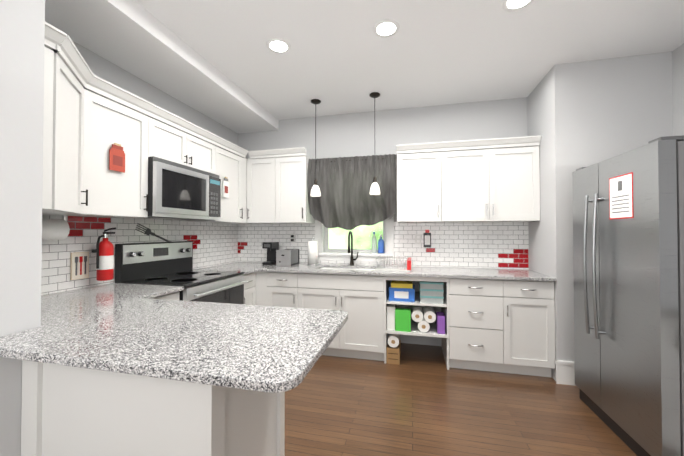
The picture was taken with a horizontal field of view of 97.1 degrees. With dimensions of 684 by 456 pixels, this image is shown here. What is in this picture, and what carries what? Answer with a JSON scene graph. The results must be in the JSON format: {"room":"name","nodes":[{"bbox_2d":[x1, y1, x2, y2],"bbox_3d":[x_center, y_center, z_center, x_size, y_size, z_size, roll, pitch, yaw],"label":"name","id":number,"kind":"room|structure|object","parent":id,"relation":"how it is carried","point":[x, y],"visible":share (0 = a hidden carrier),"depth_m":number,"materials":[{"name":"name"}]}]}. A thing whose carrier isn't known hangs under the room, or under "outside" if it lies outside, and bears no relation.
{"room":"kitchen","nodes":[
{"label":"kitchen","id":0,"kind":"room"},
{"bbox_2d":[0,0,44,455],"bbox_3d":[-2.519,-0.086,-0.296,1.650,2.800,3.675,0,-1,13],"label":"wall","id":1,"kind":"structure","parent":0,"point":[22,32],"depth_m":1.23,"materials":[{"name":"paint"}]},
{"bbox_2d":[42,22,129,217],"bbox_3d":[-1.678,-0.526,1.719,0.600,0.876,0.449,0,-1,13],"label":"upper cabinet","id":2,"kind":"object","parent":1,"relation":"attached to","point":[90,118],"depth_m":1.83,"materials":[{"name":"white wood"}]},
{"bbox_2d":[42,215,69,239],"bbox_3d":[-1.860,-0.006,1.821,0.132,0.160,0.330,0,-1,13],"label":"paper towel roll","id":3,"kind":"object","parent":2,"relation":"attached to","point":[55,229],"visible":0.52,"depth_m":1.89,"materials":[{"name":"white paper"}]},
{"bbox_2d":[109,143,124,172],"bbox_3d":[-1.554,-0.488,2.089,0.010,0.190,0.110,0,-1,13],"label":"sign","id":4,"kind":"object","parent":2,"relation":"attached to","point":[116,157],"visible":0.98,"depth_m":2.08,"materials":[{"name":"red plastic"}]},
{"bbox_2d":[41,41,237,294],"bbox_3d":[-1.784,-0.043,2.885,0.158,2.800,2.855,0,-1,13],"label":"wall","id":5,"kind":"structure","parent":0,"point":[218,245],"depth_m":2.60,"materials":[{"name":"tile"}]},
{"bbox_2d":[70,252,88,279],"bbox_3d":[-1.867,0.268,2.150,0.013,0.190,0.115,0,-1,13],"label":"sign","id":6,"kind":"object","parent":5,"relation":"attached to","point":[79,265],"visible":1,"depth_m":2.14,"materials":[{"name":"beige wood"}]},
{"bbox_2d":[91,227,115,280],"bbox_3d":[-1.756,0.189,2.222,0.195,0.387,0.118,0,-1,13],"label":"fire extinguisher","id":7,"kind":"object","parent":5,"relation":"attached to","point":[104,250],"visible":1,"depth_m":2.19,"materials":[{"name":"red paint"}]},
{"bbox_2d":[74,93,153,217],"bbox_3d":[-1.707,-0.521,2.121,0.358,0.876,0.520,0,-1,13],"label":"upper cabinet","id":8,"kind":"object","parent":5,"relation":"attached to","point":[141,110],"depth_m":2.28,"materials":[{"name":"white wood"}]},
{"bbox_2d":[68,216,199,248],"bbox_3d":[-1.751,0.067,2.679,0.001,0.303,1.436,0,-1,13],"label":"tiles","id":9,"kind":"structure","parent":5,"relation":"attached to","point":[80,223],"depth_m":2.21,"materials":[{"name":"red tile"}]},
{"bbox_2d":[135,223,171,241],"bbox_3d":[-1.723,0.059,2.781,0.004,0.197,0.406,0,-1,13],"label":"artwork","id":10,"kind":"object","parent":5,"relation":"attached to","point":[148,232],"visible":0.94,"depth_m":2.71,"materials":[{"name":"grey metal"}]},
{"bbox_2d":[154,106,217,174],"bbox_3d":[-1.568,-0.749,2.774,0.330,0.401,0.810,0,-1,13],"label":"upper cabinet","id":11,"kind":"object","parent":5,"relation":"attached to","point":[177,140],"depth_m":2.69,"materials":[{"name":"white wood"}]},
{"bbox_2d":[146,156,220,220],"bbox_3d":[-1.529,-0.315,2.759,0.395,0.465,0.804,0,-1,13],"label":"microwave","id":12,"kind":"object","parent":11,"relation":"attached to","point":[177,191],"visible":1,"depth_m":2.59,"materials":[{"name":"silver plastic"}]},
{"bbox_2d":[188,138,241,223],"bbox_3d":[-1.418,-0.503,3.409,0.330,0.876,0.500,0,-1,13],"label":"upper cabinet","id":13,"kind":"object","parent":5,"relation":"attached to","point":[227,152],"depth_m":3.37,"materials":[{"name":"white wood"}]},
{"bbox_2d":[223,177,228,197],"bbox_3d":[-1.268,-0.447,3.300,0.010,0.220,0.100,0,-1,13],"label":"sign","id":14,"kind":"object","parent":13,"relation":"attached to","point":[225,187],"visible":0.98,"depth_m":3.30,"materials":[{"name":"white paper"}]},
{"bbox_2d":[45,0,278,133],"bbox_3d":[-1.441,-1.377,2.745,0.600,0.135,2.705,0,-1,13],"label":"ceiling","id":15,"kind":"structure","parent":0,"point":[135,38],"depth_m":2.33,"materials":[{"name":"paint"}]},
{"bbox_2d":[238,97,528,345],"bbox_3d":[0.254,-0.030,3.789,3.710,2.800,0.158,0,-1,13],"label":"wall","id":16,"kind":"structure","parent":0,"point":[466,244],"depth_m":3.58,"materials":[{"name":"paint"}]},
{"bbox_2d":[250,150,281,223],"bbox_3d":[-0.921,-0.497,3.829,0.448,0.876,0.330,0,-1,13],"label":"upper cabinet","id":17,"kind":"object","parent":16,"relation":"attached to","point":[265,165],"depth_m":3.67,"materials":[{"name":"white wood"}]},
{"bbox_2d":[290,234,295,242],"bbox_3d":[-0.639,0.131,3.898,0.070,0.116,0.035,0,-1,13],"label":"electrical outlet","id":18,"kind":"object","parent":16,"relation":"attached to","point":[292,238],"visible":1,"depth_m":3.91,"materials":[{"name":"white plastic"}]},
{"bbox_2d":[282,147,314,223],"bbox_3d":[-0.602,-0.498,3.753,0.446,0.876,0.330,0,-1,13],"label":"upper cabinet","id":19,"kind":"object","parent":16,"relation":"attached to","point":[295,206],"depth_m":3.58,"materials":[{"name":"white wood"}]},
{"bbox_2d":[307,154,396,229],"bbox_3d":[0.104,-0.403,3.488,1.046,0.852,0.151,0,-1,13],"label":"curtain valance","id":20,"kind":"object","parent":16,"relation":"attached to","point":[345,200],"visible":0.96,"depth_m":3.47,"materials":[{"name":"grey fabric"}]},
{"bbox_2d":[315,215,393,261],"bbox_3d":[0.155,-0.225,3.807,0.990,1.270,0.215,0,-1,13],"label":"window","id":21,"kind":"structure","parent":16,"relation":"in","point":[325,252],"depth_m":3.79,"materials":[{"name":"white"}]},
{"bbox_2d":[372,232,383,252],"bbox_3d":[0.438,0.177,3.693,0.155,0.260,0.080,0,-1,13],"label":"bottles","id":22,"kind":"object","parent":21,"relation":"on","point":[380,245],"visible":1,"depth_m":3.68,"materials":[{"name":"blue"}]},
{"bbox_2d":[238,242,528,267],"bbox_3d":[0.304,0.313,3.691,3.544,0.252,0.001,0,-1,13],"label":"accent tiles","id":23,"kind":"structure","parent":16,"relation":"attached to","point":[523,254],"depth_m":3.31,"materials":[{"name":"red tile"}]},
{"bbox_2d":[415,234,420,243],"bbox_3d":[0.897,0.132,3.550,0.070,0.116,0.006,0,-1,13],"label":"electrical outlet","id":24,"kind":"object","parent":16,"relation":"attached to","point":[417,238],"visible":1,"depth_m":3.55,"materials":[{"name":"white plastic"}]},
{"bbox_2d":[397,142,449,222],"bbox_3d":[0.893,-0.480,3.400,0.525,0.830,0.330,0,-1,13],"label":"upper cabinet","id":25,"kind":"object","parent":16,"relation":"attached to","point":[423,169],"depth_m":3.24,"materials":[{"name":"white wood"}]},
{"bbox_2d":[423,230,430,246],"bbox_3d":[0.994,0.123,3.515,0.085,0.205,0.030,0,-1,13],"label":"sign","id":26,"kind":"object","parent":16,"relation":"attached to","point":[427,238],"visible":1,"depth_m":3.52,"materials":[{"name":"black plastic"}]},
{"bbox_2d":[450,135,541,221],"bbox_3d":[1.511,-0.482,3.254,0.986,0.830,0.330,0,-1,13],"label":"upper cabinet","id":27,"kind":"object","parent":16,"relation":"attached to","point":[494,179],"depth_m":3.08,"materials":[{"name":"white wood"}]},
{"bbox_2d":[135,0,683,119],"bbox_3d":[-0.238,-1.504,0.574,5.700,0.060,6.680,0,-1,13],"label":"ceiling","id":28,"kind":"structure","parent":0,"point":[340,57],"depth_m":2.37,"materials":[{"name":"paint"}]},
{"bbox_2d":[266,38,290,53],"bbox_3d":[-0.504,-1.446,2.404,0.194,0.006,0.194,0,-1,13],"label":"recessed light","id":29,"kind":"object","parent":28,"relation":"in","point":[277,45],"visible":1,"depth_m":2.39,"materials":[{"name":"white"}]},
{"bbox_2d":[311,99,320,196],"bbox_3d":[-0.296,-0.897,3.406,0.116,1.076,0.116,0,-1,13],"label":"pendant light","id":30,"kind":"object","parent":28,"relation":"hanging from","point":[315,191],"visible":1,"depth_m":3.38,"materials":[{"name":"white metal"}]},
{"bbox_2d":[369,92,379,194],"bbox_3d":[0.353,-0.899,3.242,0.116,1.076,0.116,0,-1,13],"label":"pendant light","id":31,"kind":"object","parent":28,"relation":"hanging from","point":[374,189],"visible":1,"depth_m":3.21,"materials":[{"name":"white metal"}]},
{"bbox_2d":[373,19,399,37],"bbox_3d":[0.321,-1.449,2.199,0.194,0.006,0.194,0,-1,13],"label":"recessed light","id":32,"kind":"object","parent":28,"relation":"in","point":[385,28],"visible":1,"depth_m":2.19,"materials":[{"name":"white glass"}]},
{"bbox_2d":[502,0,533,10],"bbox_3d":[1.130,-1.452,1.926,0.194,0.006,0.194,0,-1,13],"label":"recessed light","id":33,"kind":"object","parent":28,"relation":"in","point":[511,5],"visible":1,"depth_m":1.96,"materials":[{"name":"white"}]},
{"bbox_2d":[387,304,444,333],"bbox_3d":[0.756,0.915,3.117,0.560,0.230,0.290,0,-1,13],"label":"supplies","id":34,"kind":"object","parent":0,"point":[398,319],"visible":0.98,"depth_m":3.00,"materials":[{"name":"white paper"}]},
{"bbox_2d":[389,280,443,303],"bbox_3d":[0.763,0.639,3.130,0.530,0.202,0.280,0,-1,13],"label":"storage boxes","id":35,"kind":"object","parent":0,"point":[429,292],"visible":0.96,"depth_m":3.01,"materials":[{"name":"blue"}]},
{"bbox_2d":[285,343,636,455],"bbox_3d":[-0.238,1.356,0.536,5.700,0.060,6.680,0,-1,13],"label":"floor","id":36,"kind":"structure","parent":0,"point":[420,400],"depth_m":2.19,"materials":[{"name":"brown wood"}]},
{"bbox_2d":[21,360,284,455],"bbox_3d":[-0.810,0.895,1.431,0.898,0.885,0.623,0,-1,13],"label":"base cabinet","id":37,"kind":"object","parent":36,"relation":"on","point":[70,411],"visible":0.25,"depth_m":1.16,"materials":[{"name":"white wood"}]},
{"bbox_2d":[0,283,347,392],"bbox_3d":[-0.974,0.440,1.596,2.005,0.030,1.172,0,-1,13],"label":"countertop","id":38,"kind":"structure","parent":37,"relation":"on","point":[134,329],"depth_m":1.16,"materials":[{"name":"stone"}]},
{"bbox_2d":[151,292,179,299],"bbox_3d":[-1.560,0.905,2.121,0.620,0.884,0.405,0,-1,13],"label":"base cabinet","id":39,"kind":"object","parent":36,"relation":"on","point":[173,296],"depth_m":2.17,"materials":[{"name":"white wood"}]},
{"bbox_2d":[115,241,246,303],"bbox_3d":[-1.365,0.743,2.706,0.727,1.225,0.802,0,-1,13],"label":"range","id":40,"kind":"object","parent":36,"relation":"on","point":[161,263],"visible":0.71,"depth_m":2.63,"materials":[{"name":"black metal"}]},
{"bbox_2d":[244,272,255,304],"bbox_3d":[-1.290,0.920,3.263,0.620,0.884,0.304,0,-1,13],"label":"base cabinet","id":41,"kind":"object","parent":36,"relation":"on","point":[250,291],"depth_m":3.23,"materials":[{"name":"white wood"}]},
{"bbox_2d":[256,272,263,304],"bbox_3d":[-1.192,0.926,3.717,0.618,0.884,0.618,0,-1,13],"label":"base cabinet","id":42,"kind":"object","parent":36,"relation":"on","point":[259,275],"depth_m":3.34,"materials":[{"name":"white wood"}]},
{"bbox_2d":[264,272,303,307],"bbox_3d":[-0.551,0.924,3.565,0.420,0.884,0.620,0,-1,13],"label":"base cabinet","id":43,"kind":"object","parent":36,"relation":"on","point":[281,289],"depth_m":3.27,"materials":[{"name":"white wood"}]},
{"bbox_2d":[304,267,391,363],"bbox_3d":[0.023,0.922,3.429,1.000,0.884,0.620,0,-1,13],"label":"base cabinet","id":44,"kind":"object","parent":36,"relation":"on","point":[365,298],"depth_m":3.10,"materials":[{"name":"white wood"}]},
{"bbox_2d":[386,334,400,364],"bbox_3d":[0.537,1.222,3.133,0.129,0.275,0.252,0,-1,13],"label":"roll","id":45,"kind":"object","parent":36,"relation":"on","point":[393,351],"visible":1,"depth_m":3.02,"materials":[{"name":"brown"}]},
{"bbox_2d":[440,278,511,372],"bbox_3d":[1.342,0.918,3.118,0.550,0.884,0.620,0,-1,13],"label":"base cabinet","id":46,"kind":"object","parent":36,"relation":"on","point":[501,326],"depth_m":2.82,"materials":[{"name":"white wood"}]},
{"bbox_2d":[512,280,554,376],"bbox_3d":[1.753,0.917,3.020,0.416,0.884,0.620,0,-1,13],"label":"base cabinet","id":47,"kind":"object","parent":36,"relation":"on","point":[533,308],"depth_m":2.72,"materials":[{"name":"white wood"}]},
{"bbox_2d":[193,262,555,280],"bbox_3d":[0.200,0.462,3.236,3.537,0.030,0.927,0,-1,13],"label":"countertop","id":48,"kind":"structure","parent":47,"relation":"on","point":[453,272],"depth_m":3.17,"materials":[{"name":"stone"}]},
{"bbox_2d":[262,242,278,264],"bbox_3d":[-0.896,0.316,3.798,0.125,0.275,0.202,0,-1,13],"label":"coffee maker","id":49,"kind":"object","parent":48,"relation":"on","point":[271,247],"visible":0.96,"depth_m":3.76,"materials":[{"name":"black plastic"}]},
{"bbox_2d":[276,249,298,265],"bbox_3d":[-0.666,0.359,3.715,0.180,0.188,0.304,0,-1,13],"label":"toaster","id":50,"kind":"object","parent":48,"relation":"on","point":[287,257],"visible":1,"depth_m":3.59,"materials":[{"name":"silver metal"}]},
{"bbox_2d":[307,238,318,264],"bbox_3d":[-0.360,0.288,3.729,0.150,0.330,0.150,0,-1,13],"label":"towel stand","id":51,"kind":"object","parent":48,"relation":"on","point":[312,252],"visible":1,"depth_m":3.67,"materials":[{"name":"white paper"}]},
{"bbox_2d":[348,231,357,264],"bbox_3d":[0.127,0.244,3.595,0.111,0.416,0.217,0,-1,13],"label":"faucet","id":52,"kind":"object","parent":48,"relation":"on","point":[351,258],"visible":1,"depth_m":3.66,"materials":[{"name":"black metal"}]},
{"bbox_2d":[375,256,410,270],"bbox_3d":[0.573,0.386,3.327,0.370,0.123,0.400,0,-1,13],"label":"dish rack","id":53,"kind":"object","parent":48,"relation":"on","point":[389,267],"visible":1,"depth_m":3.24,"materials":[{"name":"white plastic"}]},
{"bbox_2d":[572,135,683,455],"bbox_3d":[2.112,0.434,1.915,0.874,1.820,0.880,0,-1,13],"label":"refrigerator","id":54,"kind":"object","parent":36,"relation":"on","point":[628,238],"visible":1,"depth_m":1.76,"materials":[{"name":"grey metal"}]},
{"bbox_2d":[527,52,672,380],"bbox_3d":[2.461,-0.042,2.933,1.000,2.800,0.810,0,-1,13],"label":"wall bump-out","id":55,"kind":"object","parent":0,"point":[585,114],"visible":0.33,"depth_m":2.62,"materials":[{"name":"paint"}]},
{"bbox_2d":[555,360,575,385],"bbox_3d":[2.266,1.253,2.534,0.840,0.200,0.022,0,-1,13],"label":"baseboard","id":56,"kind":"structure","parent":55,"relation":"attached to","point":[565,372],"depth_m":2.60,"materials":[{"name":"white wood"}]},
{"bbox_2d":[672,44,683,135],"bbox_3d":[2.124,-0.086,-0.342,0.150,2.800,5.720,0,-1,13],"label":"wall","id":57,"kind":"structure","parent":0,"point":[678,85],"depth_m":2.42,"materials":[{"name":"paint"}]},
{"label":"outside","id":58,"kind":"structure","parent":0,"visible":0},
{"bbox_2d":[329,221,382,252],"bbox_3d":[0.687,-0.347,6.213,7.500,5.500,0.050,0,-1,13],"label":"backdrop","id":59,"kind":"structure","parent":58,"point":[357,233],"depth_m":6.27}
]}

